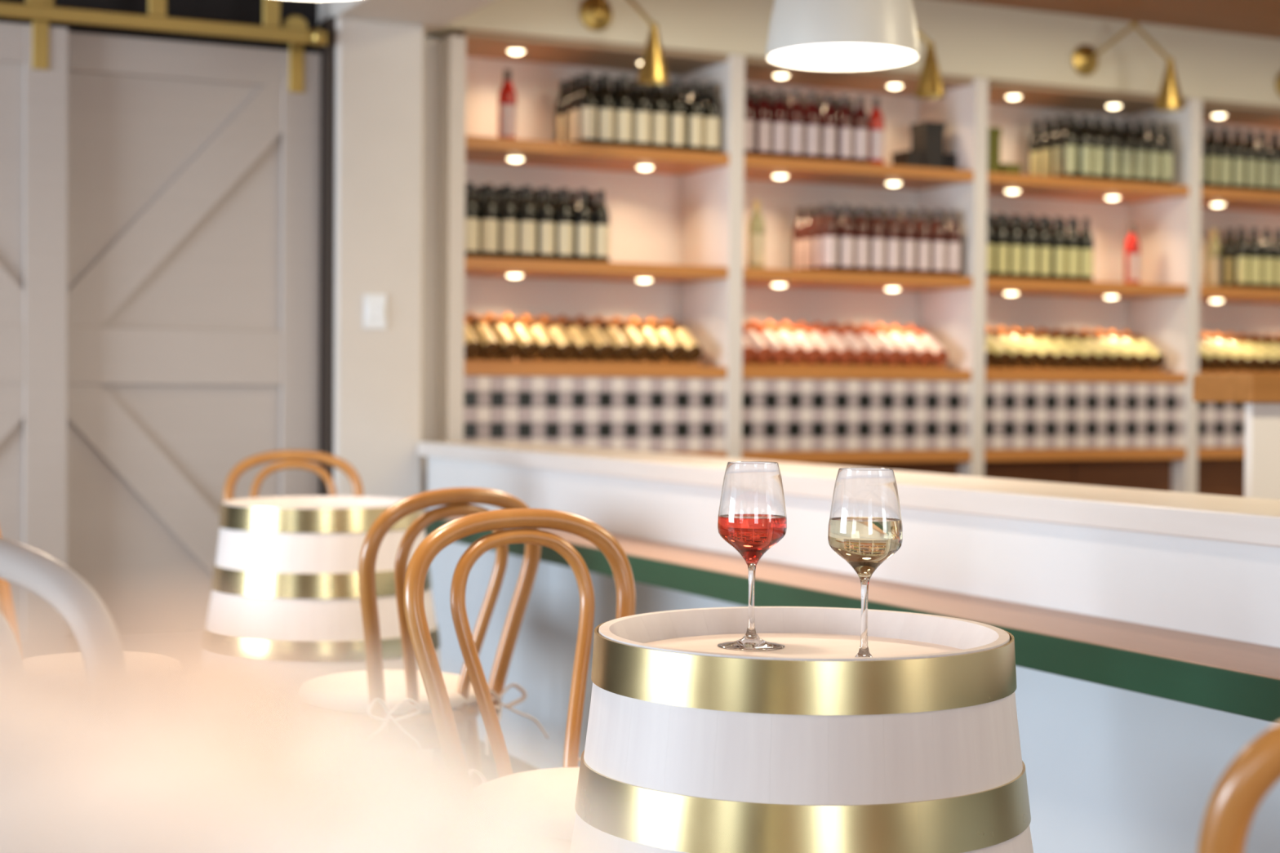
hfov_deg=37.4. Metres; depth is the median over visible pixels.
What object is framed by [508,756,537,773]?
floor
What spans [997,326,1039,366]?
wine bottle
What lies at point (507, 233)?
wine bottle
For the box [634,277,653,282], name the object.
recessed light
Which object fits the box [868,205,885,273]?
wine bottle
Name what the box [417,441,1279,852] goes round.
bar counter
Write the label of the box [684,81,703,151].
wine bottle
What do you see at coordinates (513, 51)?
recessed light
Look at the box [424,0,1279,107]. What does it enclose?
wall header
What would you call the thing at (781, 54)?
diffuser
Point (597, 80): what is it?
wine bottle
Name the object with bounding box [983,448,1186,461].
shelf
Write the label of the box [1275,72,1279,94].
wall lamp
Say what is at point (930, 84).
wall lamp
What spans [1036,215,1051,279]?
wine bottle
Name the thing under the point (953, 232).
wine bottle
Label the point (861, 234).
wine bottle
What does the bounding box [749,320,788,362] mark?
wine bottle
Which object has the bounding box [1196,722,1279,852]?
chair
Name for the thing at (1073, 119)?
wine bottle
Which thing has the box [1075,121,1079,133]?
wine bottle
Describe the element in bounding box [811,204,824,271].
wine bottle
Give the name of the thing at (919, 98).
wall
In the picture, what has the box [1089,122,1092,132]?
wine bottle
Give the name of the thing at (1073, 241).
wine bottle
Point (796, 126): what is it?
wine bottle
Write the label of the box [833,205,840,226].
wine bottle
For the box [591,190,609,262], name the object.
wine bottle
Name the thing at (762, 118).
wine bottle
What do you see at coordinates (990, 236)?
wine bottle
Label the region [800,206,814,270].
wine bottle
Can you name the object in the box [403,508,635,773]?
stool
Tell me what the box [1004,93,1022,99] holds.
recessed light
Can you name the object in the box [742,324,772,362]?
wine bottle
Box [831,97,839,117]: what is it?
wine bottle
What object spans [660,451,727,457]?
countertop
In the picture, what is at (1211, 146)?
wine bottle
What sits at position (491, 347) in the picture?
wine bottle
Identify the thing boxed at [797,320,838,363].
wine bottle
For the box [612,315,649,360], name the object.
wine bottle
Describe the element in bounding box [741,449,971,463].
shelf
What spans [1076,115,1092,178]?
wine bottle
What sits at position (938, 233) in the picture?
wine bottle
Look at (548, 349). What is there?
wine bottle
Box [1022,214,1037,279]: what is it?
wine bottle
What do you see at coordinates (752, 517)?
wine glass
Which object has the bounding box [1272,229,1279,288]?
wine bottle
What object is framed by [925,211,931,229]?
wine bottle
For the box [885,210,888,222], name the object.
wine bottle
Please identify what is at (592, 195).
wine bottle
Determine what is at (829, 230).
wine bottle
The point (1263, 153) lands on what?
wine bottle
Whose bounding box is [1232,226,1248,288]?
wine bottle
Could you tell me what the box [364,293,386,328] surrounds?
light switch
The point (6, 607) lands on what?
chair
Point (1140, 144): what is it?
wine bottle
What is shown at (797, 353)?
wine bottle
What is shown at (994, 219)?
wine bottle
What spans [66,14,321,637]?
door
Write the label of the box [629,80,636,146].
wine bottle
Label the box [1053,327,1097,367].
wine bottle
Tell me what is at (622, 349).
wine bottle
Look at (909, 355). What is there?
wine bottle
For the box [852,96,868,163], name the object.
wine bottle
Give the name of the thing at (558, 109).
wine bottle
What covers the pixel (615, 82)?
wine bottle
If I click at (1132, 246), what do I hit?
wine bottle
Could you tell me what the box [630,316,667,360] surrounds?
wine bottle
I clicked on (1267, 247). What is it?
wine bottle
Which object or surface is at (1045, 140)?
wine bottle
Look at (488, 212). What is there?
wine bottle
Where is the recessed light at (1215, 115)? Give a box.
[1210,113,1227,118]
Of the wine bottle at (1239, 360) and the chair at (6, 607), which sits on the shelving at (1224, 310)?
the wine bottle at (1239, 360)
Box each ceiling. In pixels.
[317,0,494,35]
[948,0,1279,39]
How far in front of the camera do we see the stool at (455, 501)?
3.78 m
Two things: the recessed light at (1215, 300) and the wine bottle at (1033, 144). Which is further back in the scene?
the recessed light at (1215, 300)
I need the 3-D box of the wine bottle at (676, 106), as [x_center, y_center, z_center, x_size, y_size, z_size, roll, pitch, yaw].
[0.154,-1.309,7.976,0.075,0.302,0.076,0,1,-39]
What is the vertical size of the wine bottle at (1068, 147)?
0.302 m
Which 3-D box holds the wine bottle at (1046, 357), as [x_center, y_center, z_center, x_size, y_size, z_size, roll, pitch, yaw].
[1.847,-0.378,8.917,0.075,0.194,0.285,0,1,-26]
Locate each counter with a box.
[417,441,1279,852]
[1192,373,1279,499]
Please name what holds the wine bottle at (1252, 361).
on the shelving at (1224, 310)
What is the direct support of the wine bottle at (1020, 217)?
on the shelving at (1135, 427)
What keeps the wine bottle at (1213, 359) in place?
on the shelving at (1224, 310)
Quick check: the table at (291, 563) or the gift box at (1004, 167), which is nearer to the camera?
the table at (291, 563)
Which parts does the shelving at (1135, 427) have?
cupboard door, panel, shelf, shelf, panel, shelf, cupboard door, post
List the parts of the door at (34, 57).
panel, cross rail, cross rail, sliding door rail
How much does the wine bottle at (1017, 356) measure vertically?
0.194 m
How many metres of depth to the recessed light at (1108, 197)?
9.14 m
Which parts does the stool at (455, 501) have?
seat, leg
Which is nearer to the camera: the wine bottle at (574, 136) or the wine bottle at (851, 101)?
the wine bottle at (574, 136)
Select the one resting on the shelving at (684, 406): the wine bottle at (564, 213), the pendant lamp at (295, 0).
the wine bottle at (564, 213)
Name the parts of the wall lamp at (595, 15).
wall plate, arm, arm, lamp shade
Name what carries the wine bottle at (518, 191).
on the shelving at (684, 406)
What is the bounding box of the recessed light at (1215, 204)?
[1208,202,1226,206]
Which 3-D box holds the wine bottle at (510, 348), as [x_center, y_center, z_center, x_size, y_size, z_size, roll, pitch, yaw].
[-0.572,-0.374,7.748,0.075,0.194,0.285,0,1,-26]
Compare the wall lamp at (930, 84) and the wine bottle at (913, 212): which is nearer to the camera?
the wall lamp at (930, 84)
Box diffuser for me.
[771,44,914,65]
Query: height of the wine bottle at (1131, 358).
0.194 m
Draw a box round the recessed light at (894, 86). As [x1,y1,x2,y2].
[885,83,903,88]
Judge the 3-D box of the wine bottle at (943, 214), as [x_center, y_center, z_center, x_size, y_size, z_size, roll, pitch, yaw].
[1.384,-0.833,8.671,0.075,0.302,0.076,0,1,-24]
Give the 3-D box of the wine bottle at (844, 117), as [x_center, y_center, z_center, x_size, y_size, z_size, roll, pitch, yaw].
[0.901,-1.310,8.339,0.075,0.302,0.076,0,1,-39]
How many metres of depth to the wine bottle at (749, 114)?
8.09 m
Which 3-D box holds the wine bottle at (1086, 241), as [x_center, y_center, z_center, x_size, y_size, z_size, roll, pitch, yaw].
[2.105,-0.833,8.927,0.075,0.302,0.076,0,1,-22]
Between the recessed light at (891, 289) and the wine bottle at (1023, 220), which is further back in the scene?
the wine bottle at (1023, 220)
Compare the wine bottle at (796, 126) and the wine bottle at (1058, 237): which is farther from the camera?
the wine bottle at (1058, 237)
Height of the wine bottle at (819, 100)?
0.302 m
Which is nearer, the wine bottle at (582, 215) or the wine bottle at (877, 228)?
the wine bottle at (582, 215)
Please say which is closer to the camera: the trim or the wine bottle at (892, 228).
the trim
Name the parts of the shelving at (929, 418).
cupboard door, panel, shelf, shelf, shelf, panel, cupboard door, post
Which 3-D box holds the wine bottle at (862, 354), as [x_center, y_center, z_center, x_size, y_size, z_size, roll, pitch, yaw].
[0.934,-0.376,8.475,0.075,0.194,0.285,0,1,-26]
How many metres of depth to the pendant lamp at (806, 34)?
4.81 m
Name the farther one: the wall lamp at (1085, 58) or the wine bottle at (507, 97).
the wall lamp at (1085, 58)
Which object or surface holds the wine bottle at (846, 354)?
on the shelving at (929, 418)
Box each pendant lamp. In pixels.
[294,0,345,0]
[765,0,919,70]
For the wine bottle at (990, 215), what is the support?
on the shelving at (1135, 427)
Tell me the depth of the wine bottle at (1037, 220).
8.99 m
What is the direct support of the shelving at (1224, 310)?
on the floor
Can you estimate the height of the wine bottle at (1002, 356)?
0.194 m
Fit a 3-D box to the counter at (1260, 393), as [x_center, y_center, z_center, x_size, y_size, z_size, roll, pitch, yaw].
[2.496,0.506,6.027,1.700,1.327,0.250,0,1,-26]
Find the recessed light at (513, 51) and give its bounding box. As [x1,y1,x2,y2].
[506,48,526,54]
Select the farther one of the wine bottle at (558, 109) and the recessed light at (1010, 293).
the recessed light at (1010, 293)
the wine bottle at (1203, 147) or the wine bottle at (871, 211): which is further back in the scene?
the wine bottle at (1203, 147)
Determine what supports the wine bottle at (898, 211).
on the shelving at (929, 418)
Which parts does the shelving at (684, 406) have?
post, panel, panel, shelf, shelf, shelf, post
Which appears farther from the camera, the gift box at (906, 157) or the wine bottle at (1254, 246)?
the wine bottle at (1254, 246)
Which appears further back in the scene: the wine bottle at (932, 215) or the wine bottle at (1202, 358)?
the wine bottle at (1202, 358)
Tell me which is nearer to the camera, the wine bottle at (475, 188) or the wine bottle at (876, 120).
the wine bottle at (475, 188)
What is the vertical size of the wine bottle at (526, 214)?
0.302 m
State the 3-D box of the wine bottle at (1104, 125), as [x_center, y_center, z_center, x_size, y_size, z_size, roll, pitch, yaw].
[2.242,-1.316,9.166,0.075,0.302,0.076,0,1,-20]
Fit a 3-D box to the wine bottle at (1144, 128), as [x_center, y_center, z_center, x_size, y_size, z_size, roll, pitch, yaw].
[2.466,-1.317,9.275,0.075,0.302,0.076,0,1,-39]
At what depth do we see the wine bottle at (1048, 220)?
8.91 m
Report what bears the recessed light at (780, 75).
attached to the shelving at (929, 418)
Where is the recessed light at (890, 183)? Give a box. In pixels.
[884,181,902,186]
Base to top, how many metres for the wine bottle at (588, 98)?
0.302 m
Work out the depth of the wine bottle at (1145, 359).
9.09 m
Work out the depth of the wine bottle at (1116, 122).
9.08 m
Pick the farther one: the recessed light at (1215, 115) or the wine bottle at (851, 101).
the recessed light at (1215, 115)
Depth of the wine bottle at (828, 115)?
8.27 m
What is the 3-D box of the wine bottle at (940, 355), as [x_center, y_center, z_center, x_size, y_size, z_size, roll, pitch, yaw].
[1.310,-0.377,8.657,0.075,0.194,0.285,0,1,-26]
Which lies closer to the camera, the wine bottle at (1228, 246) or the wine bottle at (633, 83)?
the wine bottle at (633, 83)
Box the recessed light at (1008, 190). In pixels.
[1003,188,1021,193]
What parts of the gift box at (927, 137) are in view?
lid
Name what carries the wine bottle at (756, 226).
on the shelving at (929, 418)
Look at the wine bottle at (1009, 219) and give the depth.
8.92 m
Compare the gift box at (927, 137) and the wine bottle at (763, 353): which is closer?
the wine bottle at (763, 353)
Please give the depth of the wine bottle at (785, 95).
8.29 m
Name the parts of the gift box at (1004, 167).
lid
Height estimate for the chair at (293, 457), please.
1.072 m
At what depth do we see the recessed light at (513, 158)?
7.79 m
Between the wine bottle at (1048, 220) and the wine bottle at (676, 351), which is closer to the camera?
the wine bottle at (676, 351)
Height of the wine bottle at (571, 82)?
0.302 m
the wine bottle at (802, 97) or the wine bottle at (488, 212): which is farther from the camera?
the wine bottle at (802, 97)
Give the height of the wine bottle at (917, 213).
0.302 m
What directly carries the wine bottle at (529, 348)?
on the shelving at (684, 406)
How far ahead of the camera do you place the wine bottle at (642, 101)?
7.87 m
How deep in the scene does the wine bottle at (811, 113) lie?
8.23 m
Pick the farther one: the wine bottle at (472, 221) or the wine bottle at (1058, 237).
the wine bottle at (1058, 237)
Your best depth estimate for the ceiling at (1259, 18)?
8.67 m
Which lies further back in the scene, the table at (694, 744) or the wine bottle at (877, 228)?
the wine bottle at (877, 228)
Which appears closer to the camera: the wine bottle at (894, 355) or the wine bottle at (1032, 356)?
the wine bottle at (894, 355)
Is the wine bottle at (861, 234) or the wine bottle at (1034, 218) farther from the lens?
the wine bottle at (1034, 218)
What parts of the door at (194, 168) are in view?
cross rail, cross rail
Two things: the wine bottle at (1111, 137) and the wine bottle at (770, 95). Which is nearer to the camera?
the wine bottle at (770, 95)
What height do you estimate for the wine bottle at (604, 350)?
0.194 m
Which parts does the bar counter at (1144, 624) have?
panel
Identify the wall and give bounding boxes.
[0,0,440,537]
[680,97,1128,327]
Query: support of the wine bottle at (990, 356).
on the shelving at (1135, 427)
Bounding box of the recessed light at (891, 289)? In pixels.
[883,287,902,291]
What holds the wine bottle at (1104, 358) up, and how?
on the shelving at (1135, 427)
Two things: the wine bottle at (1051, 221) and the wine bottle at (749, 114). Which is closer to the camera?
the wine bottle at (749, 114)
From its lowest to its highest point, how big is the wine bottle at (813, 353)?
0.194 m
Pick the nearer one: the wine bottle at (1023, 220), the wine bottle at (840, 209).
the wine bottle at (840, 209)
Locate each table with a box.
[208,496,440,675]
[577,606,1033,852]
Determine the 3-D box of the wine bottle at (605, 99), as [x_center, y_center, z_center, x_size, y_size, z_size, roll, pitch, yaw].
[-0.143,-1.309,7.832,0.075,0.302,0.076,0,1,-22]
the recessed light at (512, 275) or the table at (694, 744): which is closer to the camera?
the table at (694, 744)
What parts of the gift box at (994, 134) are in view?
lid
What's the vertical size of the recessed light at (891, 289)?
0.017 m
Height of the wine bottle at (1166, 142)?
0.302 m
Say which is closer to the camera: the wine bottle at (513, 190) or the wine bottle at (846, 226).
the wine bottle at (513, 190)
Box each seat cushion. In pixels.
[334,670,548,739]
[517,758,581,787]
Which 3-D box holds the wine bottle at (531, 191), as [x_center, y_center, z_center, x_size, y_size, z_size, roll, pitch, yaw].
[-0.457,-0.832,7.872,0.075,0.302,0.076,0,1,-27]
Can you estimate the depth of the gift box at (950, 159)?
8.67 m
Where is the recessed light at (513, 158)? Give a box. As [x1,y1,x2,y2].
[505,155,525,161]
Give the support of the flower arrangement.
on the table
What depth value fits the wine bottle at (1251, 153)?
9.33 m
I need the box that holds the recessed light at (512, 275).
[504,273,524,277]
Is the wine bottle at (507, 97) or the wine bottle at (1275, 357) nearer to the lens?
the wine bottle at (507, 97)
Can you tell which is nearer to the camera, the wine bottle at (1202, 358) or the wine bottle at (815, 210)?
the wine bottle at (815, 210)
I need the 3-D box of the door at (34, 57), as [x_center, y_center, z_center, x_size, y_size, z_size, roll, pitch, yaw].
[-2.375,-0.400,6.556,2.630,3.000,0.143,0,1,-26]
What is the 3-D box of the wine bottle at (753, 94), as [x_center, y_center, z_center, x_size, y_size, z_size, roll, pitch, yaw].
[0.494,-1.312,8.233,0.075,0.302,0.076,0,1,-25]
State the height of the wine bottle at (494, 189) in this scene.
0.302 m
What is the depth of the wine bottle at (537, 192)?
7.78 m
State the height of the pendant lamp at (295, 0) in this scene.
0.874 m
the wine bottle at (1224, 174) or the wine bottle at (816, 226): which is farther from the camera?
the wine bottle at (1224, 174)
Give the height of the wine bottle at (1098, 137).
0.302 m
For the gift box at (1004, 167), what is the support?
on the shelving at (1135, 427)
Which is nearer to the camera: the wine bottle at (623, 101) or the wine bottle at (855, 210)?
the wine bottle at (623, 101)
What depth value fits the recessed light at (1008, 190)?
8.88 m
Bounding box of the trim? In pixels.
[314,16,335,496]
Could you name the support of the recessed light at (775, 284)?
attached to the shelving at (929, 418)
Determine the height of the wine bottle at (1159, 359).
0.194 m
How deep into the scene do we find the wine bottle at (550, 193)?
7.90 m
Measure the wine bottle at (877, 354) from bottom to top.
0.194 m
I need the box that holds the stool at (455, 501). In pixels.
[358,487,541,739]
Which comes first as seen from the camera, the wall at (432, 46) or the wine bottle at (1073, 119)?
the wall at (432, 46)
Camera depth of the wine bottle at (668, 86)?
8.03 m
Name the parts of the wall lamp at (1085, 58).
wall plate, arm, arm, lamp shade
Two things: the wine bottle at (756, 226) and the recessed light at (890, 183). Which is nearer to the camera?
the wine bottle at (756, 226)
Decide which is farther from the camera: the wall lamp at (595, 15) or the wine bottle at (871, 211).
the wine bottle at (871, 211)
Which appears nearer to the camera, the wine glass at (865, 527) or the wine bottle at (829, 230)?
the wine glass at (865, 527)
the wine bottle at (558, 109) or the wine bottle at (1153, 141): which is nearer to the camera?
the wine bottle at (558, 109)
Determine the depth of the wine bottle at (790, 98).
8.40 m
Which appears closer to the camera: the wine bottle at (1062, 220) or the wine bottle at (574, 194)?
the wine bottle at (574, 194)
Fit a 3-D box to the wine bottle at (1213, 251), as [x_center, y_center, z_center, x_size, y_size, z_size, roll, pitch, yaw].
[2.862,-0.837,9.440,0.075,0.302,0.076,0,1,-26]
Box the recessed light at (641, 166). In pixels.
[635,164,654,169]
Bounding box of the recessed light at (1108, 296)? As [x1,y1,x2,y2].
[1102,294,1119,298]
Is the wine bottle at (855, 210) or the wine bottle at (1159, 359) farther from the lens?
the wine bottle at (1159, 359)
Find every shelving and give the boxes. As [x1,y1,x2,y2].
[437,30,745,458]
[741,56,988,477]
[983,80,1202,493]
[1196,100,1279,497]
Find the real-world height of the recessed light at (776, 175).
0.017 m
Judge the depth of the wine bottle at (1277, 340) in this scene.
9.67 m
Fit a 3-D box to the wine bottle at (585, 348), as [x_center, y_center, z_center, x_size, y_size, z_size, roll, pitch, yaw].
[-0.271,-0.374,7.893,0.075,0.194,0.285,0,1,-26]
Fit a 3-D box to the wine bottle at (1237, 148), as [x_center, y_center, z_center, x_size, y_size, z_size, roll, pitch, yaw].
[2.945,-1.314,9.322,0.075,0.302,0.076,0,1,-28]
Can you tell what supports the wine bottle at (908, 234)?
on the shelving at (929, 418)
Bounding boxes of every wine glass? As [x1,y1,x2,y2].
[717,461,786,650]
[827,467,902,657]
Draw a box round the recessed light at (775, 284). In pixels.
[769,282,788,287]
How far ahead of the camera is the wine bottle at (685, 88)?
8.07 m
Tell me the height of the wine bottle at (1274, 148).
0.302 m
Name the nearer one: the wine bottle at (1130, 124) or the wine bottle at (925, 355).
the wine bottle at (925, 355)
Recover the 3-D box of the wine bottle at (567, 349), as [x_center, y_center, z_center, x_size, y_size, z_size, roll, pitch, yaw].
[-0.346,-0.374,7.857,0.075,0.194,0.285,0,1,-26]
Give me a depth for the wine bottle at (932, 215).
8.73 m
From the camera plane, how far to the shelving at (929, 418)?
8.56 m
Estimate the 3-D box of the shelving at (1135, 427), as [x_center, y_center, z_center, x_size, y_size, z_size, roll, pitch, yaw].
[2.038,-0.240,9.095,1.261,2.689,0.470,0,1,-26]
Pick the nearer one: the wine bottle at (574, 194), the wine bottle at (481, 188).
the wine bottle at (481, 188)
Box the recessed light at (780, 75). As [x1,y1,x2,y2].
[771,72,791,78]
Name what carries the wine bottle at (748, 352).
on the shelving at (929, 418)
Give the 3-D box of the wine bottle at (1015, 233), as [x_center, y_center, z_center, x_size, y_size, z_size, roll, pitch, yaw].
[1.735,-0.832,8.751,0.075,0.302,0.076,0,1,-33]
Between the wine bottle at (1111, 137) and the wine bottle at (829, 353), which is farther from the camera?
the wine bottle at (1111, 137)
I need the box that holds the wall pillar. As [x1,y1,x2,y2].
[333,16,424,498]
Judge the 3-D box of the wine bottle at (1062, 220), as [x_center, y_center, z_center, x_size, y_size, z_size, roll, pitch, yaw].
[1.997,-0.834,8.967,0.075,0.302,0.076,0,1,-33]
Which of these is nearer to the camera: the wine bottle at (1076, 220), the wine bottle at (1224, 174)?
the wine bottle at (1076, 220)
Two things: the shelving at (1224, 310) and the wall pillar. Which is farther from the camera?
the shelving at (1224, 310)
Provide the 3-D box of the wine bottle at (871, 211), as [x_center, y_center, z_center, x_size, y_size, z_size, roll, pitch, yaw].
[1.053,-0.835,8.608,0.075,0.302,0.076,0,1,-23]
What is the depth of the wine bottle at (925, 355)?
8.54 m
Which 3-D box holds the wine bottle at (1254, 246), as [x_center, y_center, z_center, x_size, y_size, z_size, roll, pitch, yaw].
[3.046,-0.834,9.382,0.075,0.302,0.076,0,1,-17]
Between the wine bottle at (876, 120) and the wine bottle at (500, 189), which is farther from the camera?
the wine bottle at (876, 120)
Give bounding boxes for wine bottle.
[464,182,479,257]
[464,320,481,358]
[466,311,501,358]
[473,186,477,201]
[476,185,484,257]
[479,183,497,257]
[484,312,519,359]
[493,188,496,201]
[495,186,503,231]
[497,69,516,138]
[497,184,516,258]
[503,313,539,359]
[511,189,515,202]
[514,187,523,258]
[517,185,536,259]
[522,313,558,359]
[530,190,533,202]
[533,188,541,254]
[535,186,554,260]
[540,314,577,359]
[549,191,552,204]
[551,189,559,260]
[554,80,567,142]
[555,187,573,260]
[559,314,595,359]
[562,78,575,142]
[569,75,583,142]
[569,191,577,254]
[573,188,591,261]
[577,315,613,359]
[578,71,596,144]
[587,191,595,213]
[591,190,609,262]
[594,76,601,97]
[595,315,631,360]
[596,73,614,145]
[611,78,619,99]
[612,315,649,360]
[613,75,632,146]
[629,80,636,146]
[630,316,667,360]
[632,83,650,147]
[647,84,654,100]
[647,316,685,361]
[650,84,667,149]
[664,83,671,104]
[664,317,702,361]
[667,80,685,150]
[681,84,689,106]
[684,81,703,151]
[698,85,706,103]
[702,83,719,152]
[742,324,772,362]
[742,336,755,362]
[744,85,755,155]
[747,200,764,268]
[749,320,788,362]
[750,90,757,111]
[754,87,771,156]
[765,320,805,363]
[766,91,773,110]
[771,88,787,157]
[782,93,790,111]
[782,320,822,363]
[787,90,804,159]
[789,97,792,106]
[792,208,804,270]
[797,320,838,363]
[800,94,806,111]
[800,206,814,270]
[804,92,820,159]
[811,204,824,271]
[813,208,816,219]
[813,321,854,364]
[815,96,822,115]
[819,93,836,160]
[820,203,838,271]
[823,207,826,217]
[829,321,870,364]
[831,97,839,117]
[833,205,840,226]
[835,94,853,162]
[837,204,854,271]
[839,208,842,219]
[844,322,886,364]
[848,98,854,116]
[849,206,855,224]
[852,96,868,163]
[853,204,869,272]
[854,208,857,220]
[861,322,902,364]
[864,207,871,227]
[868,97,884,164]
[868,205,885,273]
[870,209,873,222]
[875,323,917,364]
[880,208,886,226]
[884,206,901,273]
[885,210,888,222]
[891,323,933,364]
[896,209,902,226]
[900,208,915,274]
[900,211,904,223]
[906,324,948,364]
[911,210,916,226]
[915,208,930,275]
[915,212,919,223]
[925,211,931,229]
[929,209,946,275]
[930,213,934,226]
[941,212,946,228]
[945,210,960,275]
[985,325,1025,366]
[985,332,1010,366]
[985,344,995,365]
[986,212,994,277]
[989,214,994,231]
[992,217,996,230]
[993,213,1008,278]
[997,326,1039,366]
[1004,215,1008,231]
[1007,217,1010,230]
[1008,213,1022,278]
[1011,326,1054,366]
[1018,216,1023,234]
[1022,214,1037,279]
[1022,218,1025,231]
[1025,327,1069,367]
[1028,120,1041,175]
[1033,217,1037,232]
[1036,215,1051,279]
[1036,219,1039,231]
[1039,119,1052,176]
[1040,327,1083,367]
[1046,217,1052,235]
[1049,116,1063,176]
[1050,122,1053,133]
[1050,216,1066,280]
[1050,220,1053,232]
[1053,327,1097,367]
[1060,114,1077,177]
[1061,218,1066,235]
[1062,120,1065,129]
[1065,217,1079,280]
[1067,328,1111,367]
[1072,118,1077,134]
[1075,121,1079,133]
[1075,219,1079,235]
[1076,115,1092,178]
[1079,217,1093,281]
[1081,328,1124,368]
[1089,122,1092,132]
[1091,116,1105,179]
[1094,328,1138,368]
[1100,120,1104,135]
[1102,124,1106,135]
[1104,118,1119,181]
[1108,328,1152,368]
[1115,121,1119,137]
[1118,119,1133,182]
[1121,329,1166,368]
[1124,223,1140,283]
[1128,122,1133,137]
[1132,120,1146,182]
[1143,127,1146,138]
[1146,121,1159,183]
[1159,123,1173,184]
[1198,351,1207,368]
[1199,336,1233,369]
[1199,341,1220,368]
[1201,137,1205,186]
[1201,331,1246,369]
[1204,127,1218,187]
[1204,228,1221,286]
[1213,332,1259,369]
[1216,229,1222,286]
[1217,128,1231,188]
[1221,228,1235,287]
[1226,332,1271,369]
[1231,128,1244,189]
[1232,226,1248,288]
[1239,332,1279,370]
[1243,130,1257,190]
[1247,227,1262,288]
[1251,333,1279,355]
[1255,131,1269,191]
[1260,228,1274,288]
[1263,333,1279,345]
[1268,133,1279,191]
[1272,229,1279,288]
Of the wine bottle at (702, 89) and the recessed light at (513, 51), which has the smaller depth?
the recessed light at (513, 51)
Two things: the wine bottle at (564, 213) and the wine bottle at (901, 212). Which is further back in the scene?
the wine bottle at (901, 212)
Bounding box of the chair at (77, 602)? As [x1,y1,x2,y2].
[0,537,115,636]
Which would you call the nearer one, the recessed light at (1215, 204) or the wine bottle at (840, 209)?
the wine bottle at (840, 209)
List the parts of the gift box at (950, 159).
lid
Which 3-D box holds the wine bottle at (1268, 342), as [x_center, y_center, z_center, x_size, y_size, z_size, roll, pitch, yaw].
[3.208,-0.380,9.574,0.075,0.194,0.285,0,1,-26]
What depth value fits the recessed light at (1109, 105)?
9.14 m
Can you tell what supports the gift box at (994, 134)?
on the shelving at (1135, 427)
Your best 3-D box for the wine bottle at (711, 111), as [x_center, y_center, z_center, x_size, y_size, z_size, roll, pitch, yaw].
[0.302,-1.310,8.049,0.075,0.302,0.076,0,1,-20]
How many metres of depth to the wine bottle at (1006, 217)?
8.80 m
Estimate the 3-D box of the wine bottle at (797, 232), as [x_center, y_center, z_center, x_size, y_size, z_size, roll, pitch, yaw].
[0.727,-0.836,8.536,0.075,0.302,0.076,0,1,-21]
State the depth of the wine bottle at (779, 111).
8.16 m
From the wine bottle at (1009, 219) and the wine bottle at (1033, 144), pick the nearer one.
the wine bottle at (1009, 219)
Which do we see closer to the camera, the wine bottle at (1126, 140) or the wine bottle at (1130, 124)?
the wine bottle at (1126, 140)
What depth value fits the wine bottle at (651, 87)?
8.00 m
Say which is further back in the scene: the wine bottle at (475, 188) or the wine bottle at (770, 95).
the wine bottle at (770, 95)
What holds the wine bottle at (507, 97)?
on the shelving at (684, 406)
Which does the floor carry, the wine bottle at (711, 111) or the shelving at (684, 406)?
the shelving at (684, 406)
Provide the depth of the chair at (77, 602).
1.68 m
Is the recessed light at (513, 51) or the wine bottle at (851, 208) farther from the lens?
the wine bottle at (851, 208)
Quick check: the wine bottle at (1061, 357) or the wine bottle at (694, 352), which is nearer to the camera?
the wine bottle at (694, 352)
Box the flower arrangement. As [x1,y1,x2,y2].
[0,613,631,852]
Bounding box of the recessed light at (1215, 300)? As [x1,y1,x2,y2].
[1207,298,1225,302]
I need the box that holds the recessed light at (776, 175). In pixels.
[770,173,790,178]
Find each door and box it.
[0,0,327,635]
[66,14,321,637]
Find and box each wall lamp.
[579,0,670,84]
[914,28,945,98]
[1072,20,1184,111]
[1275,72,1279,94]
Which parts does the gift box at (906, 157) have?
lid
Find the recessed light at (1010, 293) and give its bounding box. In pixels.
[1002,291,1020,295]
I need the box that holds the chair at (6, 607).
[0,532,16,622]
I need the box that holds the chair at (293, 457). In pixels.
[222,449,363,501]
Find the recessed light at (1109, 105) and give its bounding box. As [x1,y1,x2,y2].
[1104,103,1122,108]
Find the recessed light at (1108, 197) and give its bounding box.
[1103,195,1121,199]
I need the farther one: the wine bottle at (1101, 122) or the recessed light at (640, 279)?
the wine bottle at (1101, 122)
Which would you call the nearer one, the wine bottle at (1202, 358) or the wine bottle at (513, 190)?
the wine bottle at (513, 190)
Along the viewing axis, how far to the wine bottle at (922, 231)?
8.50 m
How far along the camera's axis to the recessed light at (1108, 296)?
9.15 m
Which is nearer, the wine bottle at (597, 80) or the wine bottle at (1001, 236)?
the wine bottle at (597, 80)
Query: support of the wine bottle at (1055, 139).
on the shelving at (1135, 427)
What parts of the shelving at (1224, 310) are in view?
cupboard door, shelf, panel, shelf, shelf, panel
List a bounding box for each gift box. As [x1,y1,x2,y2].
[891,150,924,167]
[910,120,945,168]
[943,153,957,169]
[986,126,1001,172]
[1000,163,1022,173]
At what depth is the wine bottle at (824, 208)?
8.49 m
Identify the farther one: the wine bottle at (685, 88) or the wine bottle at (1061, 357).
the wine bottle at (1061, 357)
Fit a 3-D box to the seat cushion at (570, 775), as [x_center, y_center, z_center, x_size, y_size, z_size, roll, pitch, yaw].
[-0.084,0.624,2.959,0.475,0.139,0.436,0,1,-33]

